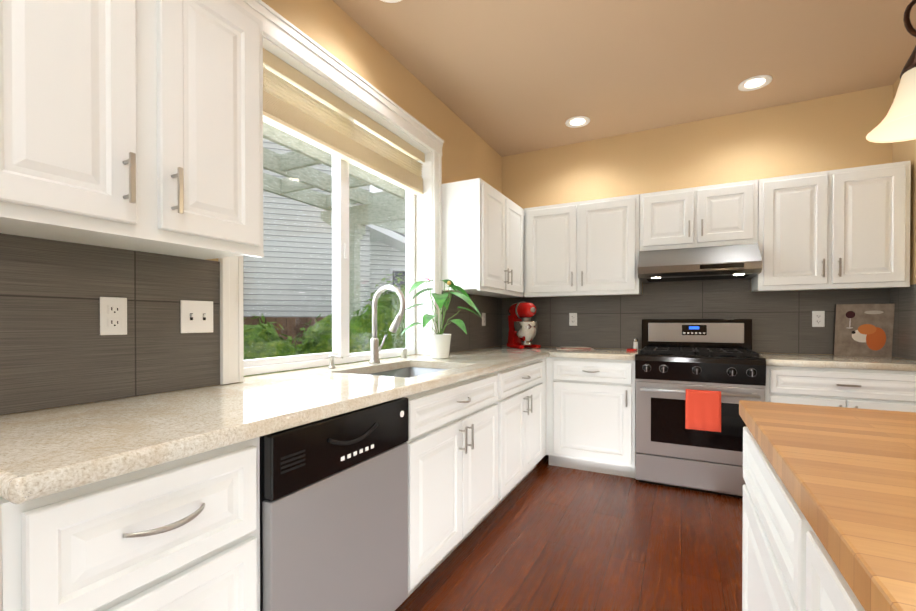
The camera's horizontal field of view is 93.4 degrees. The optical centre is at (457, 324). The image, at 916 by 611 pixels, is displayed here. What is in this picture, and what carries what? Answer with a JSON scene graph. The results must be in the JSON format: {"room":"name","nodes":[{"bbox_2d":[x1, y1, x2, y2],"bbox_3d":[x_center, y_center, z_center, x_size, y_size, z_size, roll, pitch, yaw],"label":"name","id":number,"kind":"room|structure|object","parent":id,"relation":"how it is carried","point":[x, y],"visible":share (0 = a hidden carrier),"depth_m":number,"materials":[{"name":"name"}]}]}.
{"room":"kitchen","nodes":[
{"label":"kitchen","id":0,"kind":"room"},
{"bbox_2d":[5,0,501,414],"bbox_3d":[-1.169,-0.229,1.303,0.200,2.740,6.600,0,0,27],"label":"wall","id":1,"kind":"structure","parent":0,"point":[333,28],"depth_m":2.62,"materials":[{"name":"brown paint"}]},
{"bbox_2d":[0,0,263,259],"bbox_3d":[-0.915,-0.603,1.162,0.375,0.770,0.704,0,0,27],"label":"upper cabinet","id":2,"kind":"object","parent":1,"relation":"attached to","point":[135,125],"visible":1,"depth_m":1.09,"materials":[{"name":"white paint"}]},
{"bbox_2d":[0,233,501,414],"bbox_3d":[-0.417,-0.010,2.543,0.008,0.460,3.692,0,0,27],"label":"backsplash","id":3,"kind":"structure","parent":1,"relation":"attached to","point":[57,349],"depth_m":1.28,"materials":[{"name":"tile"}]},
{"bbox_2d":[100,297,126,334],"bbox_3d":[-1.041,-0.024,1.306,0.008,0.114,0.070,0,0,27],"label":"electrical outlet","id":4,"kind":"object","parent":3,"relation":"attached to","point":[113,315],"visible":1,"depth_m":1.30,"materials":[{"name":"white plastic"}]},
{"bbox_2d":[180,300,212,332],"bbox_3d":[-0.922,-0.026,1.531,0.016,0.114,0.116,0,0,27],"label":"light switch","id":5,"kind":"object","parent":3,"relation":"attached to","point":[196,316],"visible":1,"depth_m":1.53,"materials":[{"name":"white plastic"}]},
{"bbox_2d":[482,313,485,325],"bbox_3d":[0.227,-0.042,3.780,0.008,0.114,0.070,0,0,27],"label":"electrical outlet","id":6,"kind":"object","parent":3,"relation":"attached to","point":[483,319],"visible":1,"depth_m":3.78,"materials":[{"name":"white plastic"}]},
{"bbox_2d":[218,0,443,384],"bbox_3d":[-0.588,-0.544,2.390,0.232,1.530,1.706,0,0,27],"label":"window","id":7,"kind":"structure","parent":1,"relation":"in","point":[289,43],"depth_m":2.39,"materials":[{"name":"white paint"}]},
{"bbox_2d":[263,48,424,194],"bbox_3d":[-0.594,-0.914,2.390,0.064,0.550,1.458,0,0,27],"label":"window blinds","id":8,"kind":"object","parent":7,"relation":"attached to","point":[292,110],"visible":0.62,"depth_m":2.25,"materials":[{"name":"beige"}]},
{"bbox_2d":[442,178,524,297],"bbox_3d":[0.313,-0.620,3.558,0.375,0.770,1.221,0,0,27],"label":"upper cabinet","id":9,"kind":"object","parent":1,"relation":"attached to","point":[482,238],"visible":1,"depth_m":3.06,"materials":[{"name":"white paint"}]},
{"bbox_2d":[395,455,742,610],"bbox_3d":[0.938,1.179,0.250,4.920,0.060,6.870,0,0,27],"label":"floor","id":10,"kind":"structure","parent":0,"point":[544,535],"depth_m":2.14,"materials":[{"name":"brown wood"}]},
{"bbox_2d":[0,437,259,610],"bbox_3d":[-0.859,0.709,1.004,0.628,0.868,0.459,0,0,27],"label":"base cabinet","id":11,"kind":"object","parent":10,"relation":"on","point":[182,534],"depth_m":0.83,"materials":[{"name":"white paint"}]},
{"bbox_2d":[0,346,555,503],"bbox_3d":[-0.181,0.243,2.451,0.777,0.040,3.659,0,0,27],"label":"countertop","id":12,"kind":"structure","parent":11,"relation":"on","point":[44,452],"depth_m":1.10,"materials":[{"name":"beige stone"}]},
{"bbox_2d":[328,355,342,368],"bbox_3d":[-0.621,0.190,2.182,0.086,0.068,0.040,0,0,27],"label":"soap dispenser","id":13,"kind":"object","parent":12,"relation":"on","point":[331,364],"visible":1,"depth_m":2.18,"materials":[{"name":"silver metal"}]},
{"bbox_2d":[369,285,405,363],"bbox_3d":[-0.385,0.001,2.432,0.241,0.442,0.107,0,0,27],"label":"kitchen faucet","id":14,"kind":"object","parent":12,"relation":"on","point":[376,348],"visible":1,"depth_m":2.43,"materials":[{"name":"silver metal"}]},
{"bbox_2d":[401,348,406,357],"bbox_3d":[-0.349,0.189,2.796,0.040,0.062,0.040,0,0,27],"label":"air gap cap","id":15,"kind":"object","parent":12,"relation":"on","point":[403,352],"visible":1,"depth_m":2.78,"materials":[{"name":"silver metal"}]},
{"bbox_2d":[365,367,447,377],"bbox_3d":[-0.250,0.369,2.229,0.485,0.205,0.720,0,0,27],"label":"sink basin","id":16,"kind":"object","parent":12,"relation":"in","point":[407,372],"visible":0.08,"depth_m":2.56,"materials":[{"name":"silver metal"}]},
{"bbox_2d":[402,274,480,358],"bbox_3d":[-0.064,-0.050,2.716,0.587,0.541,0.510,0,0,27],"label":"potted plant","id":17,"kind":"object","parent":12,"relation":"on","point":[440,345],"visible":1,"depth_m":2.73,"materials":[{"name":"green plant"}]},
{"bbox_2d":[507,301,540,348],"bbox_3d":[0.572,0.006,3.833,0.335,0.413,0.320,0,0,27],"label":"stand mixer","id":18,"kind":"object","parent":12,"relation":"on","point":[523,330],"visible":1,"depth_m":3.74,"materials":[{"name":"red metal"}]},
{"bbox_2d":[260,397,408,610],"bbox_3d":[-0.590,0.705,1.473,0.622,0.863,0.608,0,0,27],"label":"dishwasher","id":19,"kind":"object","parent":10,"relation":"on","point":[333,513],"visible":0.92,"depth_m":1.27,"materials":[{"name":"stainless steel"},{"name":"black plastic"}]},
{"bbox_2d":[405,394,415,596],"bbox_3d":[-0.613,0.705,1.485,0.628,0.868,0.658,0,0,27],"label":"filler panel","id":20,"kind":"object","parent":10,"relation":"on","point":[412,398],"depth_m":1.65,"materials":[{"name":"white paint"}]},
{"bbox_2d":[416,369,503,588],"bbox_3d":[-0.252,0.700,2.188,0.628,0.868,0.958,0,0,27],"label":"base cabinet","id":21,"kind":"object","parent":10,"relation":"on","point":[460,425],"depth_m":1.98,"materials":[{"name":"white paint"}]},
{"bbox_2d":[504,358,545,498],"bbox_3d":[0.164,0.694,3.000,0.628,0.868,0.944,0,0,27],"label":"base cabinet","id":22,"kind":"object","parent":10,"relation":"on","point":[524,384],"depth_m":2.83,"materials":[{"name":"white paint"}]},
{"bbox_2d":[546,357,635,477],"bbox_3d":[1.112,0.691,3.494,0.646,0.868,0.628,0,0,27],"label":"base cabinet","id":23,"kind":"object","parent":10,"relation":"on","point":[590,414],"depth_m":3.21,"materials":[{"name":"white paint"}]},
{"bbox_2d":[552,348,639,359],"bbox_3d":[1.122,0.235,3.468,0.608,0.040,0.659,0,0,27],"label":"countertop","id":24,"kind":"structure","parent":23,"relation":"on","point":[598,353],"depth_m":3.25,"materials":[{"name":"beige stone"}]},
{"bbox_2d":[556,347,593,349],"bbox_3d":[1.006,0.207,3.725,0.303,0.011,0.252,0,0,9],"label":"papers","id":25,"kind":"object","parent":24,"relation":"on","point":[582,348],"visible":0.98,"depth_m":3.65,"materials":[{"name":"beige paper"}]},
{"bbox_2d":[626,348,636,351],"bbox_3d":[1.388,0.206,3.450,0.075,0.018,0.150,0,0,27],"label":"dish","id":26,"kind":"object","parent":24,"relation":"on","point":[632,349],"visible":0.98,"depth_m":3.45,"materials":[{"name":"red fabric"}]},
{"bbox_2d":[633,338,637,349],"bbox_3d":[1.474,0.165,3.580,0.040,0.098,0.039,0,0,27],"label":"shaker bottle","id":27,"kind":"object","parent":24,"relation":"on","point":[635,342],"visible":0.79,"depth_m":3.56,"materials":[{"name":"silver metal"}]},
{"bbox_2d":[635,319,765,497],"bbox_3d":[1.716,0.545,3.123,0.755,1.165,0.713,0,0,27],"label":"range","id":28,"kind":"object","parent":10,"relation":"on","point":[675,359],"visible":0.94,"depth_m":2.92,"materials":[{"name":"silver metal"}]},
{"bbox_2d":[685,389,720,431],"bbox_3d":[1.588,0.557,2.796,0.200,0.256,0.049,0,0,27],"label":"towel","id":29,"kind":"object","parent":28,"relation":"hanging from","point":[702,409],"visible":1,"depth_m":2.78,"materials":[{"name":"red fabric"}]},
{"bbox_2d":[740,416,790,610],"bbox_3d":[1.134,0.711,0.729,1.030,0.869,0.712,0,0,27],"label":"base cabinet","id":30,"kind":"object","parent":10,"relation":"on","point":[764,535],"depth_m":0.96,"materials":[{"name":"white paint"}]},
{"bbox_2d":[739,400,915,610],"bbox_3d":[0.660,0.259,-0.222,1.060,0.046,2.850,0,0,27],"label":"countertop","id":31,"kind":"structure","parent":30,"relation":"on","point":[852,471],"depth_m":0.64,"materials":[{"name":"brown wood"}]},
{"bbox_2d":[765,366,773,401],"bbox_3d":[1.740,0.693,3.172,0.802,0.868,0.628,0,0,27],"label":"base cabinet","id":32,"kind":"object","parent":10,"relation":"on","point":[769,388],"depth_m":2.72,"materials":[{"name":"white paint"}]},
{"bbox_2d":[787,496,866,610],"bbox_3d":[0.814,0.716,0.104,1.030,0.869,0.693,0,0,27],"label":"base cabinet","id":33,"kind":"object","parent":10,"relation":"on","point":[815,582],"depth_m":0.60,"materials":[{"name":"white paint"}]},
{"bbox_2d":[774,366,915,411],"bbox_3d":[2.429,0.695,2.819,0.782,0.868,0.628,0,0,27],"label":"base cabinet","id":34,"kind":"object","parent":10,"relation":"on","point":[890,390],"depth_m":2.54,"materials":[{"name":"white paint"}]},
{"bbox_2d":[759,353,915,370],"bbox_3d":[2.426,0.240,2.808,0.786,0.040,0.646,0,0,27],"label":"countertop","id":35,"kind":"structure","parent":34,"relation":"on","point":[772,359],"depth_m":2.62,"materials":[{"name":"beige stone"}]},
{"bbox_2d":[833,303,894,356],"bbox_3d":[2.760,0.041,2.942,0.300,0.360,0.028,0,7,27],"label":"framed picture","id":36,"kind":"object","parent":35,"relation":"on","point":[863,329],"visible":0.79,"depth_m":2.93},
{"bbox_2d":[332,0,915,156],"bbox_3d":[0.938,-1.621,0.230,4.920,0.060,6.870,0,0,27],"label":"ceiling","id":37,"kind":"structure","parent":0,"point":[502,78],"depth_m":2.58,"materials":[{"name":"beige paint"}]},
{"bbox_2d":[380,0,401,2],"bbox_3d":[-0.330,-1.600,2.054,0.190,0.008,0.190,0,0,27],"label":"recessed light","id":38,"kind":"object","parent":37,"relation":"in","point":[391,1],"visible":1,"depth_m":2.13,"materials":[{"name":"white plastic"}]},
{"bbox_2d":[565,116,589,127],"bbox_3d":[0.954,-1.610,3.441,0.190,0.008,0.190,0,0,27],"label":"recessed light","id":39,"kind":"object","parent":37,"relation":"in","point":[577,121],"visible":1,"depth_m":3.43,"materials":[{"name":"white plastic"}]},
{"bbox_2d":[738,75,771,90],"bbox_3d":[1.982,-1.606,2.880,0.190,0.008,0.190,0,0,27],"label":"recessed light","id":40,"kind":"object","parent":37,"relation":"in","point":[755,83],"visible":1,"depth_m":2.87,"materials":[{"name":"white plastic"}]},
{"bbox_2d":[866,0,915,142],"bbox_3d":[1.339,-1.084,1.236,0.244,1.027,0.244,0,0,27],"label":"pendant light","id":41,"kind":"object","parent":37,"relation":"hanging from","point":[897,123],"visible":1,"depth_m":1.25,"materials":[{"name":"white glass"}]},
{"bbox_2d":[502,85,892,354],"bbox_3d":[1.620,-0.246,3.665,3.010,2.740,0.150,0,0,27],"label":"wall","id":42,"kind":"structure","parent":0,"point":[819,134],"depth_m":3.38,"materials":[{"name":"brown paint"}]},
{"bbox_2d":[524,194,641,296],"bbox_3d":[1.047,-0.621,3.659,0.923,0.770,0.375,0,0,27],"label":"upper cabinet","id":43,"kind":"object","parent":42,"relation":"attached to","point":[587,248],"visible":1,"depth_m":3.51,"materials":[{"name":"white paint"}]},
{"bbox_2d":[502,279,889,354],"bbox_3d":[1.673,-0.151,3.550,2.809,0.728,0.008,0,0,27],"label":"backsplash","id":44,"kind":"structure","parent":42,"relation":"attached to","point":[781,321],"depth_m":3.42,"materials":[{"name":"tile"}]},
{"bbox_2d":[569,313,576,325],"bbox_3d":[1.033,-0.043,3.869,0.070,0.114,0.008,0,0,27],"label":"electrical outlet","id":45,"kind":"object","parent":44,"relation":"attached to","point":[572,319],"visible":1,"depth_m":3.87,"materials":[{"name":"white plastic"}]},
{"bbox_2d":[812,311,824,326],"bbox_3d":[2.572,-0.037,3.079,0.070,0.114,0.008,0,0,27],"label":"electrical outlet","id":46,"kind":"object","parent":44,"relation":"attached to","point":[818,318],"visible":1,"depth_m":3.08,"materials":[{"name":"white plastic"}]},
{"bbox_2d":[640,179,757,250],"bbox_3d":[1.798,-0.782,3.273,0.756,0.442,0.375,0,0,27],"label":"upper cabinet","id":47,"kind":"object","parent":42,"relation":"attached to","point":[714,215],"visible":0.98,"depth_m":3.13,"materials":[{"name":"white paint"}]},
{"bbox_2d":[638,243,761,282],"bbox_3d":[1.768,-0.449,3.218,0.755,0.220,0.505,0,0,27],"label":"range hood","id":48,"kind":"object","parent":47,"relation":"attached to","point":[739,261],"visible":1,"depth_m":3.05,"materials":[{"name":"stainless steel"},{"name":"glass"}]},
{"bbox_2d":[751,160,910,291],"bbox_3d":[2.479,-0.616,2.925,0.768,0.770,0.375,0,0,27],"label":"upper cabinet","id":49,"kind":"object","parent":42,"relation":"attached to","point":[847,228],"visible":1,"depth_m":2.78,"materials":[{"name":"white paint"}]},
{"bbox_2d":[892,77,915,360],"bbox_3d":[3.616,-0.235,2.165,1.910,2.740,1.000,0,0,27],"label":"wall","id":50,"kind":"structure","parent":0,"point":[903,151],"depth_m":2.66,"materials":[{"name":"brown paint"}]},
{"bbox_2d":[890,284,915,360],"bbox_3d":[2.728,-0.010,2.538,0.008,0.460,0.832,0,0,27],"label":"backsplash","id":51,"kind":"structure","parent":50,"relation":"attached to","point":[903,299],"depth_m":2.72,"materials":[{"name":"tile"}]},
{"label":"outside","id":52,"kind":"structure","parent":0,"visible":0},
{"bbox_3d":[-15.181,1.622,17.827,39.799,0.100,70.000,0,0,27],"label":"ground","id":53,"kind":"structure","parent":52,"visible":0},
{"bbox_2d":[243,316,324,347],"bbox_3d":[0.093,0.726,10.195,14.000,1.801,0.130,0,0,-19],"label":"fence","id":54,"kind":"object","parent":53,"relation":"on","point":[300,323],"depth_m":8.99,"materials":[{"name":"wood"}]},
{"bbox_2d":[243,138,405,316],"bbox_3d":[-1.244,-2.408,11.475,5.738,8.050,6.795,0,0,27],"label":"neighbouring house","id":55,"kind":"structure","parent":53,"relation":"on","point":[285,287],"depth_m":10.19,"materials":[{"name":"white"}]},
{"bbox_3d":[-1.306,1.650,5.657,3.998,0.020,13.000,0,0,27],"label":"ground","id":56,"kind":"structure","parent":53,"relation":"on","visible":0},
{"bbox_2d":[263,122,405,321],"bbox_3d":[-0.834,-0.058,5.191,2.709,3.401,9.023,0,0,27],"label":"pergola","id":57,"kind":"object","parent":56,"relation":"on","point":[393,211],"depth_m":5.22,"materials":[{"name":"white wood"}]},
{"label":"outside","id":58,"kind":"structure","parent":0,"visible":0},
{"bbox_2d":[243,271,408,376],"bbox_3d":[-1.972,0.216,6.063,3.055,2.167,3.792,0,0,27],"label":"bushes","id":59,"kind":"object","parent":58,"point":[361,339],"visible":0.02,"depth_m":5.11,"materials":[{"name":"green plant"}]}
]}

